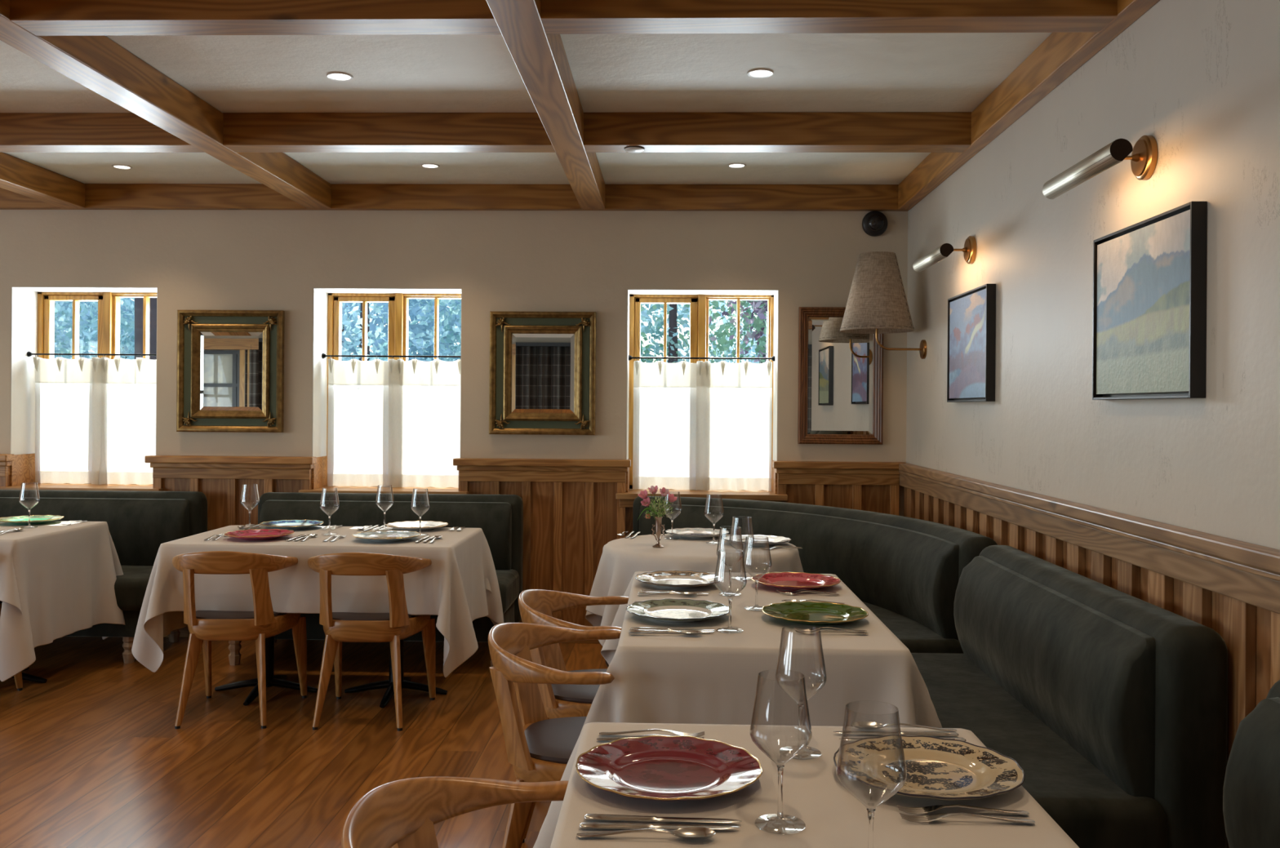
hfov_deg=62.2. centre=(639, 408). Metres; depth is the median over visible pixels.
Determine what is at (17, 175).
trim
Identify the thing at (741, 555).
wine glass
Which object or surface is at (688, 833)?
soup spoon
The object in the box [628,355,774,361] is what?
curtain rod
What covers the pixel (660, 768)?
charger plate
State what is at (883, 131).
ceiling beam
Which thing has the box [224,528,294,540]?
charger plate
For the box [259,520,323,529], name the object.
charger plate
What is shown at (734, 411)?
cafe curtain
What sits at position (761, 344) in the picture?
tree
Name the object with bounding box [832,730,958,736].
table knife
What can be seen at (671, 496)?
flower
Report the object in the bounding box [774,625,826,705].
bowl
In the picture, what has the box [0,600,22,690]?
armchair
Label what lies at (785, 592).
fork
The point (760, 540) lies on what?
charger plate
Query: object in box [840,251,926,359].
wall sconce
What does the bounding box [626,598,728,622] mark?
charger plate
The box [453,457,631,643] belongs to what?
wainscoting
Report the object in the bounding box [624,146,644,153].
smoke detector
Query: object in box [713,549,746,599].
bowl
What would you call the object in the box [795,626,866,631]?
fork
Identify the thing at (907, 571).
banquette
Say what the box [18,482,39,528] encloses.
wine glass
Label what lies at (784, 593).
fork
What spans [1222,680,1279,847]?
banquette
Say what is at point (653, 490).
flower
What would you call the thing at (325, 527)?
fork
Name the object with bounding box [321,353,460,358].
curtain rod
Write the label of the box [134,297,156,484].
bare trunk
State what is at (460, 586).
tablecloth
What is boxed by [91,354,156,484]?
cafe curtain
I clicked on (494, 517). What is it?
cushion
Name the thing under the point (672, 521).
wine glass
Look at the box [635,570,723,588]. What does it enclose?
charger plate
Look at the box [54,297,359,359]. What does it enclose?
tree
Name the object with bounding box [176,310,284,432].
wall mirror
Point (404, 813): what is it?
armchair
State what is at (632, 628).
table knife
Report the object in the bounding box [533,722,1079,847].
tablecloth
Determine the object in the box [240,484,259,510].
bowl
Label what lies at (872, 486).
trim
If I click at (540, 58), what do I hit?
ceiling beam
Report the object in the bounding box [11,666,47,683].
dining table
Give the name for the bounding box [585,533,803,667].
tablecloth
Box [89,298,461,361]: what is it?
tree
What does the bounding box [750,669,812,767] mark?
bowl
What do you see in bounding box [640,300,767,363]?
tree
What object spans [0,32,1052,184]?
ceiling
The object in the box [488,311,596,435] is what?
wall mirror
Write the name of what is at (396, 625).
armchair
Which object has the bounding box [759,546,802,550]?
fork
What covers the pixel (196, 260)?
wall
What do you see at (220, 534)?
fork
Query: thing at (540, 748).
armchair
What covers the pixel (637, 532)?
table knife
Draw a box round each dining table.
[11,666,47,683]
[214,635,448,707]
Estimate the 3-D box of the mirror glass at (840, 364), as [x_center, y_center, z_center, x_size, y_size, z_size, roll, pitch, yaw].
[1.188,-0.191,6.287,0.391,0.704,0.004,0,0,2]
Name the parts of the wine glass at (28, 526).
stem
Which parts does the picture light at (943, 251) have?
lamp shade, arm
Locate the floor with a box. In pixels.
[0,635,608,847]
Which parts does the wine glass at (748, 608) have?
stem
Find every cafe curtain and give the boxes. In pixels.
[32,353,109,484]
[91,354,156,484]
[327,355,404,487]
[387,355,460,488]
[632,357,710,490]
[695,357,772,491]
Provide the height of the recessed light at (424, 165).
0.005 m
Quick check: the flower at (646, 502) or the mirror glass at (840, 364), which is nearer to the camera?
the flower at (646, 502)
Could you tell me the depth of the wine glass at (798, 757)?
1.94 m
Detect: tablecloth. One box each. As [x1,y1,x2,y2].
[0,520,125,681]
[131,524,503,677]
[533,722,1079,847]
[581,571,942,730]
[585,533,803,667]
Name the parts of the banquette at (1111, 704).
seat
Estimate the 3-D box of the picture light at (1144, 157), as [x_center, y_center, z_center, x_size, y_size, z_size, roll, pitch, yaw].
[1.379,-0.730,3.107,0.216,0.135,0.522,0,0,2]
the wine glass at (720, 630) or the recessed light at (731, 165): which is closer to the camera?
the wine glass at (720, 630)
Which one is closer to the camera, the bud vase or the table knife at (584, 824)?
the table knife at (584, 824)
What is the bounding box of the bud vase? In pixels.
[637,507,665,547]
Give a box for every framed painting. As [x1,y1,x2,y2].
[946,284,995,402]
[1092,201,1207,399]
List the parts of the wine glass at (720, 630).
stem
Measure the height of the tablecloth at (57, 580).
0.643 m
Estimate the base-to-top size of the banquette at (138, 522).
0.885 m
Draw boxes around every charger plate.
[0,515,63,524]
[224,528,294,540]
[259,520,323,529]
[352,530,421,542]
[385,520,448,531]
[575,735,762,801]
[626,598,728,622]
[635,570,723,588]
[665,527,729,538]
[723,534,791,546]
[751,572,840,590]
[761,600,868,625]
[833,734,1025,800]
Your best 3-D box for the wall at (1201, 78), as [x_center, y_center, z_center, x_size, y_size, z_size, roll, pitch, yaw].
[1.553,0.049,0.518,0.300,2.725,11.530,0,0,2]
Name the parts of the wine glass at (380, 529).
stem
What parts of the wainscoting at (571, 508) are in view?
molding, panel, skirting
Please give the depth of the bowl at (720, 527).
3.60 m
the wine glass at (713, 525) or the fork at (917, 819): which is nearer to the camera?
the fork at (917, 819)
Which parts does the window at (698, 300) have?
sash, sill, fixed sash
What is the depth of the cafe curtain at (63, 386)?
6.62 m
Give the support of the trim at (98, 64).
attached to the wall at (196, 260)
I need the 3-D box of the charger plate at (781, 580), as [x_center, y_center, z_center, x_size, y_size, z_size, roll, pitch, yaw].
[0.555,0.622,3.775,0.317,0.027,0.317,0,0,40]
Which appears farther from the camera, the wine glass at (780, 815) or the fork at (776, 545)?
the fork at (776, 545)
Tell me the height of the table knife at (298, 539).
0.007 m
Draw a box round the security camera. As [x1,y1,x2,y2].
[862,210,887,236]
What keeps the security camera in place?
attached to the wall at (196, 260)
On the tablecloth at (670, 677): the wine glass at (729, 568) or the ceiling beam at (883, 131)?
the wine glass at (729, 568)
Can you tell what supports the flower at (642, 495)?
in the bud vase
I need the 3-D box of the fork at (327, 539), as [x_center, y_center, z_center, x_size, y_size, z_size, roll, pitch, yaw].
[-1.462,0.613,5.017,0.024,0.013,0.203,0,0,2]
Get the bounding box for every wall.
[0,209,907,516]
[906,0,1279,550]
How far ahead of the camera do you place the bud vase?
4.81 m
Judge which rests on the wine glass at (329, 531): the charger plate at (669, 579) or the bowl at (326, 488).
the bowl at (326, 488)
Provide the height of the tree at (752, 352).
10.128 m
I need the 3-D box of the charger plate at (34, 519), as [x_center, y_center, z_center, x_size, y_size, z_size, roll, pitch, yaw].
[-3.221,0.593,5.596,0.317,0.027,0.317,0,0,-40]
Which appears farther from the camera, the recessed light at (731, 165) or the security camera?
the security camera
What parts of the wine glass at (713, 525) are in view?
stem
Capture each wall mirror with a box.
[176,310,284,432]
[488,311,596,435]
[797,306,883,444]
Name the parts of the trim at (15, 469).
molding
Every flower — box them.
[637,489,655,520]
[640,497,654,516]
[648,485,657,515]
[659,487,669,513]
[663,493,677,514]
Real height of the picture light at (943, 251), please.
0.135 m
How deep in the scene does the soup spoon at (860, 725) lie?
2.08 m
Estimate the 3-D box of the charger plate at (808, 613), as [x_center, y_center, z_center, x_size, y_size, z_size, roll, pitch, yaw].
[0.524,0.621,3.180,0.317,0.027,0.317,0,0,23]
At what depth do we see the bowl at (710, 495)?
4.96 m
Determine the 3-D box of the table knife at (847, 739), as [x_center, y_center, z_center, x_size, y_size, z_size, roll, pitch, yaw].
[0.499,0.630,2.016,0.240,0.007,0.017,0,0,0]
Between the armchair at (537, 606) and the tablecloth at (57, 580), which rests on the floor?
the armchair at (537, 606)
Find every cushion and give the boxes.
[0,497,189,565]
[258,500,511,570]
[953,555,1155,799]
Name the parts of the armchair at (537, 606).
leg, post, post, seat frame, rail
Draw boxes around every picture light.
[912,235,976,272]
[1042,135,1157,199]
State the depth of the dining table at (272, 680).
5.15 m
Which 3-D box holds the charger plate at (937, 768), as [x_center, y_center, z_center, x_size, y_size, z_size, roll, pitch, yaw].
[0.491,0.621,1.814,0.317,0.027,0.317,0,0,37]
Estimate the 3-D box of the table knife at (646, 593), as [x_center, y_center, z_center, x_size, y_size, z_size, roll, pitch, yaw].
[0.114,0.627,3.593,0.240,0.007,0.017,0,0,2]
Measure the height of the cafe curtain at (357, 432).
0.813 m
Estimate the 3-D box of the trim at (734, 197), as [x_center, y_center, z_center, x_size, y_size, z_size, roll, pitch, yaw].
[-3.403,-1.277,6.407,9.987,0.147,0.060,0,0,2]
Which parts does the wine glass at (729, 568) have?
stem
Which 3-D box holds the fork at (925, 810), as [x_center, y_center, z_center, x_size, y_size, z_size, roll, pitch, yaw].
[0.505,0.627,1.659,0.203,0.013,0.024,0,0,2]
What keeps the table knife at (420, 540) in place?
on the tablecloth at (460, 586)
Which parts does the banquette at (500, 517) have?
leg, seat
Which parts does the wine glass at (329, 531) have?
stem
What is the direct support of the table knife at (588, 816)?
on the tablecloth at (814, 794)
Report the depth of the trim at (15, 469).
6.50 m
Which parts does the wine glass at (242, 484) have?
stem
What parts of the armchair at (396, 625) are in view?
leg, post, leg, rail, seat frame, leg, post, leg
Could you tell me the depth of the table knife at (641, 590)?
3.62 m
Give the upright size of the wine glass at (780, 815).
0.228 m
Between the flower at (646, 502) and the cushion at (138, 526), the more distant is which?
the cushion at (138, 526)
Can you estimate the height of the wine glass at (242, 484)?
0.228 m
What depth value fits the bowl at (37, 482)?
5.40 m
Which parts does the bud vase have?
blade leaf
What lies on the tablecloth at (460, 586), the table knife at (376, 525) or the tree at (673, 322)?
the table knife at (376, 525)
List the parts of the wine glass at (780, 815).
stem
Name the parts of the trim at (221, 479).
skirting, molding, panel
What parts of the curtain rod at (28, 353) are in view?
rod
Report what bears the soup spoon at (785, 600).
on the tablecloth at (670, 677)
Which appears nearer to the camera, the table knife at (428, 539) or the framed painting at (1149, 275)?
the framed painting at (1149, 275)
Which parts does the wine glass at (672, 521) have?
stem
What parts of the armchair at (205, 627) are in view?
leg, post, leg, rail, seat frame, leg, post, leg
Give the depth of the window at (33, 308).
6.65 m
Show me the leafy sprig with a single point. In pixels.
(665, 488)
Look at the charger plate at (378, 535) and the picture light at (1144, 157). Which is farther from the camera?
the charger plate at (378, 535)
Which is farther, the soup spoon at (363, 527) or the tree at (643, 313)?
the tree at (643, 313)
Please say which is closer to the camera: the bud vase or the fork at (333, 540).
the bud vase
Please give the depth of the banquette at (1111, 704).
2.71 m
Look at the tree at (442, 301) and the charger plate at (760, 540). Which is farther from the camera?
the tree at (442, 301)
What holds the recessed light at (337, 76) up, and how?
in the ceiling
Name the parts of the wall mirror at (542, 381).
molding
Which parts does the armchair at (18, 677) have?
leg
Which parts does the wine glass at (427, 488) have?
stem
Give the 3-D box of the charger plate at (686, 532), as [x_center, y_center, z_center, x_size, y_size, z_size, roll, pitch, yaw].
[0.282,0.620,5.219,0.317,0.027,0.317,0,0,-16]
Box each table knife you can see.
[285,533,305,541]
[293,534,309,541]
[363,524,378,530]
[414,535,429,542]
[422,535,435,542]
[579,822,739,829]
[584,813,742,822]
[628,629,712,632]
[630,626,713,631]
[631,531,640,537]
[638,591,708,594]
[640,590,707,591]
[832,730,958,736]
[839,737,966,741]
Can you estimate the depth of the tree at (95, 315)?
22.48 m
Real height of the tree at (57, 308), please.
6.536 m
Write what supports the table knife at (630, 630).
on the tablecloth at (670, 677)
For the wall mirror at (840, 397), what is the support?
attached to the wall at (196, 260)
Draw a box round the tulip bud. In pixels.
[645,509,656,519]
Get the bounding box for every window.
[0,286,163,491]
[298,288,468,494]
[616,288,787,507]
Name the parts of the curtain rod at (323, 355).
rod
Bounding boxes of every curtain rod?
[26,351,156,356]
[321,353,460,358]
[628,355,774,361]
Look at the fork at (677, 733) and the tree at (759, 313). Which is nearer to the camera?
the fork at (677, 733)
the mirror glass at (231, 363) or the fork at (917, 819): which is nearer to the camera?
the fork at (917, 819)
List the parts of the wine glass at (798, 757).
stem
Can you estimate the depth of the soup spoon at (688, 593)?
3.56 m
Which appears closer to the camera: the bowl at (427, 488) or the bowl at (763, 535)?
the bowl at (763, 535)
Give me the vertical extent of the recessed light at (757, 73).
0.005 m
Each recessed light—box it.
[111,164,132,169]
[326,71,353,80]
[420,163,439,168]
[727,163,746,168]
[746,68,773,78]
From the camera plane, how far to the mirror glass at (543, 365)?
6.34 m
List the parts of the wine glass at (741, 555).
stem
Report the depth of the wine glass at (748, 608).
3.34 m
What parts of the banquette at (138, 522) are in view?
leg, seat, leg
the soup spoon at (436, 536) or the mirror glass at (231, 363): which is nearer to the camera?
the soup spoon at (436, 536)
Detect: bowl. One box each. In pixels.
[18,482,39,510]
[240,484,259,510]
[320,488,339,515]
[375,487,394,511]
[410,488,430,515]
[662,491,681,519]
[704,494,724,522]
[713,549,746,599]
[716,527,743,568]
[728,515,754,552]
[742,535,771,580]
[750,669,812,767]
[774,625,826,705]
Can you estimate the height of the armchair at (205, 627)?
0.772 m
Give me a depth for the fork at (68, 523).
5.55 m
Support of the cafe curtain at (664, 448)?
hanging from the curtain rod at (630, 357)
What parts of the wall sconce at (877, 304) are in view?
lamp shade, arm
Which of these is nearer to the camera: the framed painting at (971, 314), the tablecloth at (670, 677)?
the tablecloth at (670, 677)
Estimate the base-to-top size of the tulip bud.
0.060 m
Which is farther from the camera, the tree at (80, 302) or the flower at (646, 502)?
the tree at (80, 302)
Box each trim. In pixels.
[0,0,331,208]
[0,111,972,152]
[0,152,84,208]
[0,183,909,211]
[0,453,35,486]
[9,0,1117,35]
[144,455,327,637]
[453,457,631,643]
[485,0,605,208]
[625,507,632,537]
[771,459,906,515]
[897,0,1159,209]
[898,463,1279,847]
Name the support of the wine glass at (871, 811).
on the tablecloth at (814, 794)
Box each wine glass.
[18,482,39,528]
[240,484,259,529]
[320,488,339,535]
[375,487,394,530]
[410,488,430,535]
[662,491,681,539]
[704,494,724,544]
[713,549,746,633]
[716,527,743,595]
[728,515,754,579]
[742,535,771,611]
[750,669,812,834]
[774,625,826,759]
[835,700,906,847]
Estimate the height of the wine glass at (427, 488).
0.228 m
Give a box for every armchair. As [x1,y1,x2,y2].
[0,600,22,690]
[172,551,307,728]
[307,552,435,731]
[341,776,568,847]
[488,622,621,847]
[518,589,628,843]
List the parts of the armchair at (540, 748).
post, leg, leg, post, seat frame, rail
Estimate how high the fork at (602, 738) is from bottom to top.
0.013 m
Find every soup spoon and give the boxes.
[0,528,23,534]
[237,524,256,528]
[300,533,317,541]
[357,525,372,529]
[428,535,441,542]
[576,826,715,839]
[617,531,627,536]
[629,630,702,635]
[637,591,698,595]
[781,599,844,604]
[851,721,956,731]
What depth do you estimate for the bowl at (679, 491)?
5.12 m
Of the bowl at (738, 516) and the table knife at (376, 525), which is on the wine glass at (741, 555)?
the bowl at (738, 516)
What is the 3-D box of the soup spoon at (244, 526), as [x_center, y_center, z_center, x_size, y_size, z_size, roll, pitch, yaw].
[-2.033,0.608,5.487,0.038,0.014,0.204,0,0,2]
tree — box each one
[53,297,134,359]
[53,297,134,359]
[53,302,91,358]
[53,315,95,357]
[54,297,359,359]
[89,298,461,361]
[341,298,461,361]
[349,298,760,361]
[359,298,748,363]
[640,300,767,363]
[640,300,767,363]
[655,300,767,363]
[708,300,767,363]
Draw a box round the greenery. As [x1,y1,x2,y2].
[644,496,672,517]
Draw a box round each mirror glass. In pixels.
[200,332,262,410]
[511,333,574,413]
[807,317,872,434]
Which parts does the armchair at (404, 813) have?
post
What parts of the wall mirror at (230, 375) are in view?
molding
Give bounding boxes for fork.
[62,520,86,524]
[204,533,222,540]
[320,524,336,529]
[322,534,339,541]
[329,535,346,542]
[596,734,704,740]
[599,728,704,737]
[758,545,801,548]
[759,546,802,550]
[777,589,836,593]
[779,591,839,595]
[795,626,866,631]
[795,629,868,634]
[896,804,1029,815]
[899,812,1035,823]
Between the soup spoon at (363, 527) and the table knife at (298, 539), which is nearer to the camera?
the table knife at (298, 539)
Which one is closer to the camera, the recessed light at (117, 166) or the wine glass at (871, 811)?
the wine glass at (871, 811)
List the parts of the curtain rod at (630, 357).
rod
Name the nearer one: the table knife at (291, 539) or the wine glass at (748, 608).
the wine glass at (748, 608)
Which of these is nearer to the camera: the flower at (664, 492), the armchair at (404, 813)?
the armchair at (404, 813)
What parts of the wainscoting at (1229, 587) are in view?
panel, molding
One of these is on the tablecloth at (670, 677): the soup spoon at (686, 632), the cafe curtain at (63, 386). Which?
the soup spoon at (686, 632)
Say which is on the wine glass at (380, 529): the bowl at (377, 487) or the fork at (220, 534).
the bowl at (377, 487)
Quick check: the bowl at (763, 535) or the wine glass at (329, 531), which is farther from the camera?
the wine glass at (329, 531)
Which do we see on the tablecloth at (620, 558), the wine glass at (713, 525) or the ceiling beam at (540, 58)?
the wine glass at (713, 525)
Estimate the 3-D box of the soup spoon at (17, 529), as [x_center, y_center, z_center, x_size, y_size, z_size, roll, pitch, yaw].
[-3.069,0.600,5.162,0.038,0.014,0.204,0,0,1]
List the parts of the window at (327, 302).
sash, sill, fixed sash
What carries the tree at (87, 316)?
on the lawn
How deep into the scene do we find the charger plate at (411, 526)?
5.50 m
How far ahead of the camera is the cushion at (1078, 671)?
2.95 m
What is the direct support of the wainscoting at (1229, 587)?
attached to the wall at (1201, 78)
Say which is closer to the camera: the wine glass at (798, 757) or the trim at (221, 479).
the wine glass at (798, 757)
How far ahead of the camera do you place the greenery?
4.82 m
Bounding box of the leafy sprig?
[645,488,672,517]
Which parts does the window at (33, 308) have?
sash, sill, frame, fixed sash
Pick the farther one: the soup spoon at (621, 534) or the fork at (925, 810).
the soup spoon at (621, 534)
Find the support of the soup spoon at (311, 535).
on the tablecloth at (460, 586)
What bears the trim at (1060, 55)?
attached to the wall at (1201, 78)
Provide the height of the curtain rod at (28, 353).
0.034 m
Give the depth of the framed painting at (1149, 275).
2.99 m
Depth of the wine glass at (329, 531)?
5.19 m
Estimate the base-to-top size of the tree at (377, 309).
6.986 m
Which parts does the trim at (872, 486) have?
panel, molding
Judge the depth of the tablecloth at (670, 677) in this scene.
2.79 m
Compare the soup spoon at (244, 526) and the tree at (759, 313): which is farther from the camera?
the tree at (759, 313)
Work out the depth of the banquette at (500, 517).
6.09 m
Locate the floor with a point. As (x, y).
(93, 755)
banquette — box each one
[0,489,207,663]
[228,492,523,666]
[632,496,997,653]
[911,545,1227,847]
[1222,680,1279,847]
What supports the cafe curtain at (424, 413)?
hanging from the curtain rod at (323, 355)
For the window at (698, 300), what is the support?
in the wall at (196, 260)
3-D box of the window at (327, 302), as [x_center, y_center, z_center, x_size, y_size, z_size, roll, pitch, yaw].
[-1.521,-0.071,6.517,1.012,1.300,0.425,0,0,2]
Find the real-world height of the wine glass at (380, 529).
0.228 m

